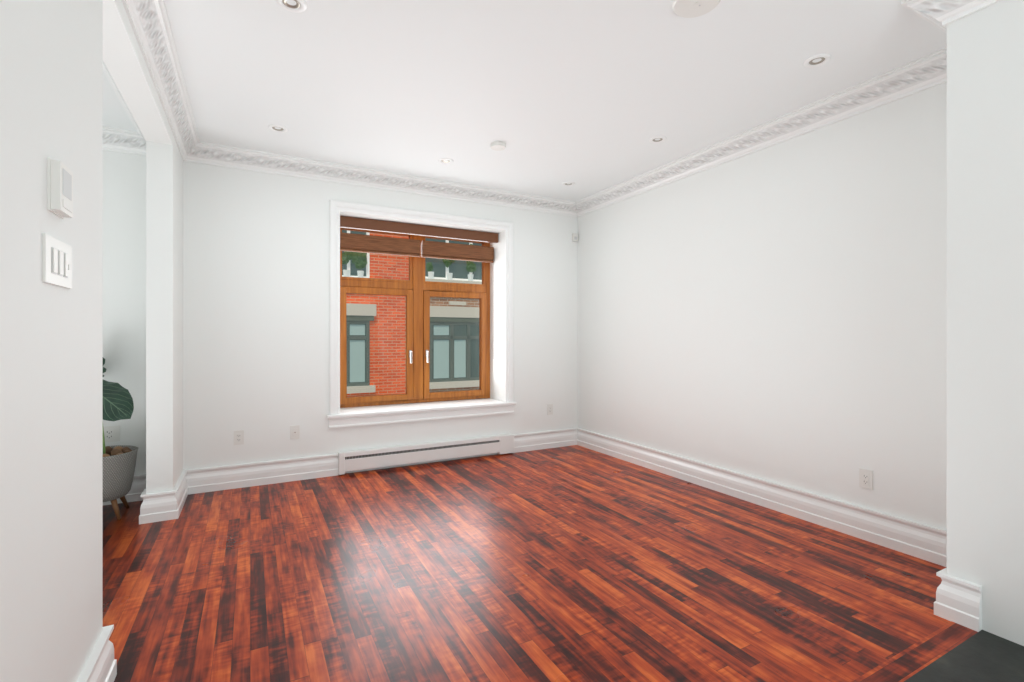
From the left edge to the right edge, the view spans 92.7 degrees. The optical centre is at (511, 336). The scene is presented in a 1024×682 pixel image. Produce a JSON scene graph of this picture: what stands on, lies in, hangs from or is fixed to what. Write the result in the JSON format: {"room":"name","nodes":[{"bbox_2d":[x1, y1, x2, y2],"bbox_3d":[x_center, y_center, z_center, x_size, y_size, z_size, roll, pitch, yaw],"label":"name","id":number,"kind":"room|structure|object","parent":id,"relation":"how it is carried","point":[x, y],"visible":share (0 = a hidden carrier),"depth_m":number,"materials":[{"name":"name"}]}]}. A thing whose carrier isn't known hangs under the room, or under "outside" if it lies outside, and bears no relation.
{"room":"empty living room","nodes":[
{"label":"empty living room","id":0,"kind":"room"},
{"bbox_2d":[0,0,102,681],"bbox_3d":[-0.539,-0.140,-0.147,0.150,2.780,4.250,0,0,-28],"label":"wall","id":1,"kind":"structure","parent":0,"point":[51,417],"depth_m":1.30,"materials":[{"name":"white paint"}]},
{"bbox_2d":[42,233,71,288],"bbox_3d":[-1.230,-0.199,1.313,0.013,0.125,0.224,0,0,-28],"label":"switch plate","id":2,"kind":"object","parent":1,"relation":"attached to","point":[56,262],"visible":0.98,"depth_m":1.31,"materials":[{"name":"white plastic"}]},
{"bbox_2d":[47,157,72,218],"bbox_3d":[-1.234,-0.402,1.336,0.028,0.138,0.112,0,0,-28],"label":"thermostat","id":3,"kind":"object","parent":1,"relation":"attached to","point":[60,189],"visible":1,"depth_m":1.30,"materials":[{"name":"white plastic"}]},
{"bbox_2d":[77,625,116,681],"bbox_3d":[-0.547,1.155,-0.132,0.218,0.190,4.284,0,0,-28],"label":"baseboard","id":4,"kind":"structure","parent":1,"relation":"attached to","point":[100,665],"depth_m":1.68,"materials":[{"name":"white"}]},
{"bbox_2d":[103,61,145,155],"bbox_3d":[-1.226,-1.462,0.846,0.122,0.135,6.650,0,0,-28],"label":"crown molding","id":5,"kind":"structure","parent":1,"relation":"attached to","point":[136,138],"depth_m":3.60,"materials":[{"name":"white"}]},
{"bbox_2d":[103,0,172,144],"bbox_3d":[-1.974,-1.425,2.527,0.150,0.210,1.820,0,0,-28],"label":"header","id":6,"kind":"object","parent":1,"relation":"attached to","point":[125,62],"visible":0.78,"depth_m":2.46,"materials":[{"name":"white paint"}]},
{"bbox_2d":[122,0,201,163],"bbox_3d":[-0.987,-1.462,0.974,0.122,0.135,6.650,0,0,-28],"label":"crown molding","id":7,"kind":"structure","parent":1,"relation":"attached to","point":[149,22],"depth_m":2.66,"materials":[{"name":"white"}]},
{"bbox_2d":[103,445,138,504],"bbox_3d":[-2.862,0.964,3.390,0.426,0.328,0.426,0,0,-28],"label":"planter","id":8,"kind":"object","parent":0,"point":[119,461],"depth_m":3.34,"materials":[{"name":"grey ceramic"}]},
{"bbox_2d":[146,136,182,493],"bbox_3d":[-2.541,-0.140,3.585,0.150,2.780,0.580,0,0,-28],"label":"pillar","id":9,"kind":"structure","parent":0,"point":[164,316],"depth_m":3.34,"materials":[{"name":"white paint"}]},
{"bbox_2d":[103,150,577,474],"bbox_3d":[-2.370,-0.140,4.272,7.260,2.780,0.470,0,0,-28],"label":"wall","id":10,"kind":"structure","parent":0,"point":[256,306],"depth_m":4.19,"materials":[{"name":"white paint"}]},
{"bbox_2d":[103,426,119,441],"bbox_3d":[-3.015,0.730,3.655,0.126,0.118,0.008,0,0,-28],"label":"outlet","id":11,"kind":"object","parent":10,"relation":"attached to","point":[111,433],"visible":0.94,"depth_m":3.66,"materials":[{"name":"white plastic"}]},
{"bbox_2d":[103,126,137,154],"bbox_3d":[-4.050,-1.462,3.035,2.730,0.135,0.122,0,0,-28],"label":"crown molding","id":12,"kind":"structure","parent":10,"relation":"attached to","point":[124,141],"depth_m":3.63,"materials":[{"name":"white paint"}]},
{"bbox_2d":[103,454,337,523],"bbox_3d":[-3.286,1.155,3.166,4.200,0.190,0.614,0,0,-28],"label":"baseboard","id":13,"kind":"structure","parent":10,"relation":"attached to","point":[161,506],"depth_m":3.97,"materials":[{"name":"white wood"}]},
{"bbox_2d":[234,430,243,444],"bbox_3d":[-2.269,0.838,4.055,0.074,0.118,0.008,0,0,-28],"label":"electrical outlet","id":14,"kind":"object","parent":10,"relation":"attached to","point":[238,437],"visible":1,"depth_m":4.05,"materials":[{"name":"white plastic"}]},
{"bbox_2d":[290,425,299,438],"bbox_3d":[-1.892,0.833,4.255,0.074,0.118,0.012,0,0,-28],"label":"jack","id":15,"kind":"object","parent":10,"relation":"attached to","point":[294,431],"visible":1,"depth_m":4.25,"materials":[{"name":"white plastic"}]},
{"bbox_2d":[202,142,578,216],"bbox_3d":[-0.829,-1.462,4.763,3.680,0.135,0.122,0,0,-28],"label":"crown molding","id":16,"kind":"structure","parent":10,"relation":"attached to","point":[212,154],"depth_m":4.51,"materials":[{"name":"white"}]},
{"bbox_2d":[340,227,489,407],"bbox_3d":[-1.007,-0.219,5.186,1.692,1.847,0.088,0,0,-28],"label":"window","id":17,"kind":"structure","parent":10,"relation":"in","point":[417,290],"depth_m":5.15,"materials":[{"name":"brown wood"}]},
{"bbox_2d":[409,350,428,362],"bbox_3d":[-0.975,0.207,5.126,0.206,0.135,0.046,0,0,-28],"label":"handle","id":18,"kind":"object","parent":17,"relation":"attached to","point":[410,354],"visible":1,"depth_m":5.10,"materials":[{"name":"silver metal"}]},
{"bbox_2d":[340,216,497,262],"bbox_3d":[-0.927,-0.238,5.036,1.680,1.796,0.153,0,0,-28],"label":"window blind","id":19,"kind":"object","parent":17,"relation":"attached to","point":[350,242],"visible":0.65,"depth_m":4.98,"materials":[{"name":"brown wood"}]},
{"bbox_2d":[329,200,512,414],"bbox_3d":[-0.813,-0.265,4.823,1.872,1.930,0.030,0,0,-28],"label":"window casing","id":20,"kind":"structure","parent":10,"relation":"in","point":[336,207],"depth_m":4.55,"materials":[{"name":"white wood"}]},
{"bbox_2d":[329,405,513,427],"bbox_3d":[-0.813,0.775,4.823,1.882,0.090,0.030,0,0,-28],"label":"apron","id":21,"kind":"object","parent":10,"relation":"attached to","point":[397,418],"visible":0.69,"depth_m":4.76,"materials":[{"name":"white"}]},
{"bbox_2d":[327,398,516,418],"bbox_3d":[-0.897,0.715,4.980,1.922,0.030,0.435,0,0,-28],"label":"stool","id":22,"kind":"object","parent":10,"relation":"attached to","point":[404,408],"visible":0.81,"depth_m":4.87,"materials":[{"name":"white"}]},
{"bbox_2d":[338,433,513,474],"bbox_3d":[-0.779,1.141,4.817,1.780,0.195,0.070,0,0,-28],"label":"heater","id":23,"kind":"object","parent":10,"relation":"attached to","point":[366,459],"visible":1,"depth_m":4.74,"materials":[{"name":"white metal"}]},
{"bbox_2d":[514,428,577,452],"bbox_3d":[0.367,1.155,5.453,0.840,0.190,0.034,0,0,-28],"label":"baseboard","id":24,"kind":"structure","parent":10,"relation":"attached to","point":[523,442],"depth_m":5.45,"materials":[{"name":"white"}]},
{"bbox_2d":[547,404,552,414],"bbox_3d":[0.430,0.820,5.502,0.074,0.118,0.008,0,0,-28],"label":"electrical outlet","id":25,"kind":"object","parent":10,"relation":"attached to","point":[549,409],"visible":1,"depth_m":5.50,"materials":[{"name":"white plastic"}]},
{"bbox_2d":[572,233,577,241],"bbox_3d":[0.728,-1.150,5.646,0.060,0.090,0.036,0,0,-28],"label":"sensor","id":26,"kind":"object","parent":10,"relation":"attached to","point":[574,237],"visible":1,"depth_m":5.63,"materials":[{"name":"white plastic"}]},
{"bbox_2d":[103,0,946,200],"bbox_3d":[-0.752,-1.605,1.254,7.260,0.150,7.320,0,0,-28],"label":"ceiling","id":27,"kind":"structure","parent":0,"point":[588,97],"depth_m":2.87,"materials":[{"name":"white paint"}]},
{"bbox_2d":[268,124,287,132],"bbox_3d":[-1.718,-1.528,3.581,0.132,0.013,0.132,0,0,-28],"label":"recessed light","id":28,"kind":"object","parent":27,"relation":"in","point":[281,130],"visible":1,"depth_m":3.58,"materials":[{"name":"white metal"}]},
{"bbox_2d":[276,0,306,12],"bbox_3d":[-1.010,-1.528,2.233,0.132,0.013,0.132,0,0,-28],"label":"recessed light","id":29,"kind":"object","parent":27,"relation":"in","point":[300,6],"visible":1,"depth_m":2.25,"materials":[{"name":"white metal"}]},
{"bbox_2d":[438,158,452,163],"bbox_3d":[-0.575,-1.528,4.242,0.132,0.013,0.132,0,0,-28],"label":"recessed light","id":30,"kind":"object","parent":27,"relation":"in","point":[449,161],"visible":1,"depth_m":4.23,"materials":[{"name":"white"}]},
{"bbox_2d":[490,141,505,150],"bbox_3d":[-0.110,-1.514,3.878,0.124,0.031,0.124,0,0,-28],"label":"smoke detector","id":31,"kind":"object","parent":27,"relation":"attached to","point":[498,145],"visible":1,"depth_m":3.85,"materials":[{"name":"white plastic"}]},
{"bbox_2d":[562,182,574,185],"bbox_3d":[0.565,-1.528,4.878,0.132,0.013,0.132,0,0,-28],"label":"recessed light","id":32,"kind":"object","parent":27,"relation":"in","point":[566,184],"visible":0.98,"depth_m":4.88,"materials":[{"name":"white"}]},
{"bbox_2d":[649,136,666,142],"bbox_3d":[1.129,-1.528,3.784,0.132,0.013,0.132,0,0,-28],"label":"recessed light","id":33,"kind":"object","parent":27,"relation":"in","point":[662,139],"visible":1,"depth_m":3.78,"materials":[{"name":"white metal"}]},
{"bbox_2d":[672,0,720,17],"bbox_3d":[0.842,-1.522,2.226,0.210,0.015,0.210,0,0,-28],"label":"ceiling disc","id":34,"kind":"object","parent":27,"relation":"attached to","point":[689,8],"visible":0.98,"depth_m":2.25,"materials":[{"name":"white plastic"}]},
{"bbox_2d":[803,54,830,67],"bbox_3d":[1.689,-1.528,2.703,0.132,0.013,0.132,0,0,-28],"label":"recessed light","id":35,"kind":"object","parent":27,"relation":"in","point":[809,63],"visible":1,"depth_m":2.70,"materials":[{"name":"white metal"}]},
{"bbox_2d":[103,445,1023,681],"bbox_3d":[-0.752,1.298,1.254,7.260,0.104,7.320,0,0,-28],"label":"floor","id":36,"kind":"structure","parent":0,"point":[575,563],"depth_m":2.44,"materials":[{"name":"brown wood"}]},
{"bbox_2d":[103,358,138,519],"bbox_3d":[-2.936,0.639,3.308,0.635,1.230,0.633,0,0,-28],"label":"plant","id":37,"kind":"object","parent":36,"relation":"on","point":[119,463],"visible":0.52,"depth_m":3.35,"materials":[{"name":"green plant"}]},
{"bbox_2d":[852,621,977,681],"bbox_3d":[1.611,1.249,1.919,0.834,0.002,0.090,0,0,-28],"label":"floor border","id":38,"kind":"object","parent":36,"relation":"on","point":[908,662],"depth_m":1.91,"materials":[{"name":"brown wood"}]},
{"bbox_2d":[578,82,946,529],"bbox_3d":[2.470,-0.140,2.715,0.200,2.780,6.850,0,0,-28],"label":"wall","id":39,"kind":"structure","parent":0,"point":[776,313],"depth_m":3.42,"materials":[{"name":"white paint"}]},
{"bbox_2d":[574,56,946,215],"bbox_3d":[1.604,-1.462,3.990,0.122,0.135,3.505,0,0,-28],"label":"crown molding","id":40,"kind":"structure","parent":39,"relation":"attached to","point":[923,73],"depth_m":3.39,"materials":[{"name":"white paint"}]},
{"bbox_2d":[578,428,946,563],"bbox_3d":[1.610,1.155,4.072,0.034,0.190,3.645,0,0,-28],"label":"baseboard","id":41,"kind":"structure","parent":39,"relation":"attached to","point":[916,539],"depth_m":3.40,"materials":[{"name":"white wood"}]},
{"bbox_2d":[859,468,872,489],"bbox_3d":[2.189,0.880,3.019,0.008,0.118,0.074,0,0,-28],"label":"electrical outlet","id":42,"kind":"object","parent":39,"relation":"attached to","point":[866,478],"visible":1,"depth_m":3.01,"materials":[{"name":"white plastic"}]},
{"bbox_2d":[947,0,1023,645],"bbox_3d":[2.925,-0.140,1.004,0.615,2.780,3.005,0,0,-28],"label":"wall","id":43,"kind":"structure","parent":0,"point":[985,298],"depth_m":2.06,"materials":[{"name":"white paint"}]},
{"bbox_2d":[926,28,946,67],"bbox_3d":[2.136,-1.462,2.355,0.450,0.135,0.122,0,0,-28],"label":"crown molding","id":44,"kind":"structure","parent":43,"relation":"attached to","point":[940,55],"depth_m":2.62,"materials":[{"name":"white paint"}]},
{"bbox_2d":[901,0,1000,31],"bbox_3d":[2.572,-1.462,0.883,0.122,0.135,3.127,0,0,-28],"label":"crown molding","id":45,"kind":"structure","parent":43,"relation":"attached to","point":[940,13],"depth_m":2.16,"materials":[{"name":"white"}]},
{"bbox_2d":[934,556,981,621],"bbox_3d":[2.174,1.155,2.326,0.610,0.190,0.034,0,0,-28],"label":"baseboard","id":46,"kind":"structure","parent":43,"relation":"attached to","point":[958,601],"depth_m":2.14,"materials":[{"name":"white wood"}]},
{"label":"outside","id":47,"kind":"structure","parent":0,"visible":0},
{"bbox_2d":[346,233,478,396],"bbox_3d":[-0.444,-1.750,13.525,36.000,22.000,0.340,0,0,-28],"label":"facade","id":48,"kind":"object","parent":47,"point":[392,308],"depth_m":12.00,"materials":[{"name":"brick"}]},
{"bbox_2d":[342,230,369,277],"bbox_3d":[-4.019,-2.460,11.304,1.640,2.380,0.318,0,0,-28],"label":"window","id":49,"kind":"structure","parent":48,"relation":"attached to","point":[356,257],"depth_m":11.47,"materials":[{"name":"clear glass"}]},
{"bbox_2d":[346,303,375,393],"bbox_3d":[-4.051,0.275,11.364,1.740,2.110,0.180,0,0,-28],"label":"window","id":50,"kind":"structure","parent":48,"relation":"attached to","point":[363,362],"depth_m":11.60,"materials":[{"name":"clear glass"}]},
{"bbox_2d":[425,238,481,283],"bbox_3d":[-1.340,-2.550,12.698,2.200,2.400,0.311,0,0,-28],"label":"window","id":51,"kind":"structure","parent":48,"relation":"attached to","point":[440,269],"depth_m":12.67,"materials":[{"name":"clear glass"}]},
{"bbox_2d":[429,306,478,388],"bbox_3d":[-1.371,0.270,12.756,1.920,2.100,0.180,0,0,-28],"label":"window","id":52,"kind":"structure","parent":48,"relation":"attached to","point":[458,359],"depth_m":12.68,"materials":[{"name":"clear glass"}]},
{"bbox_2d":[449,301,465,304],"bbox_3d":[6.582,-1.040,17.055,20.280,0.420,0.080,0,0,-28],"label":"band","id":53,"kind":"object","parent":48,"relation":"attached to","point":[458,303],"depth_m":12.71,"materials":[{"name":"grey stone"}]}
]}

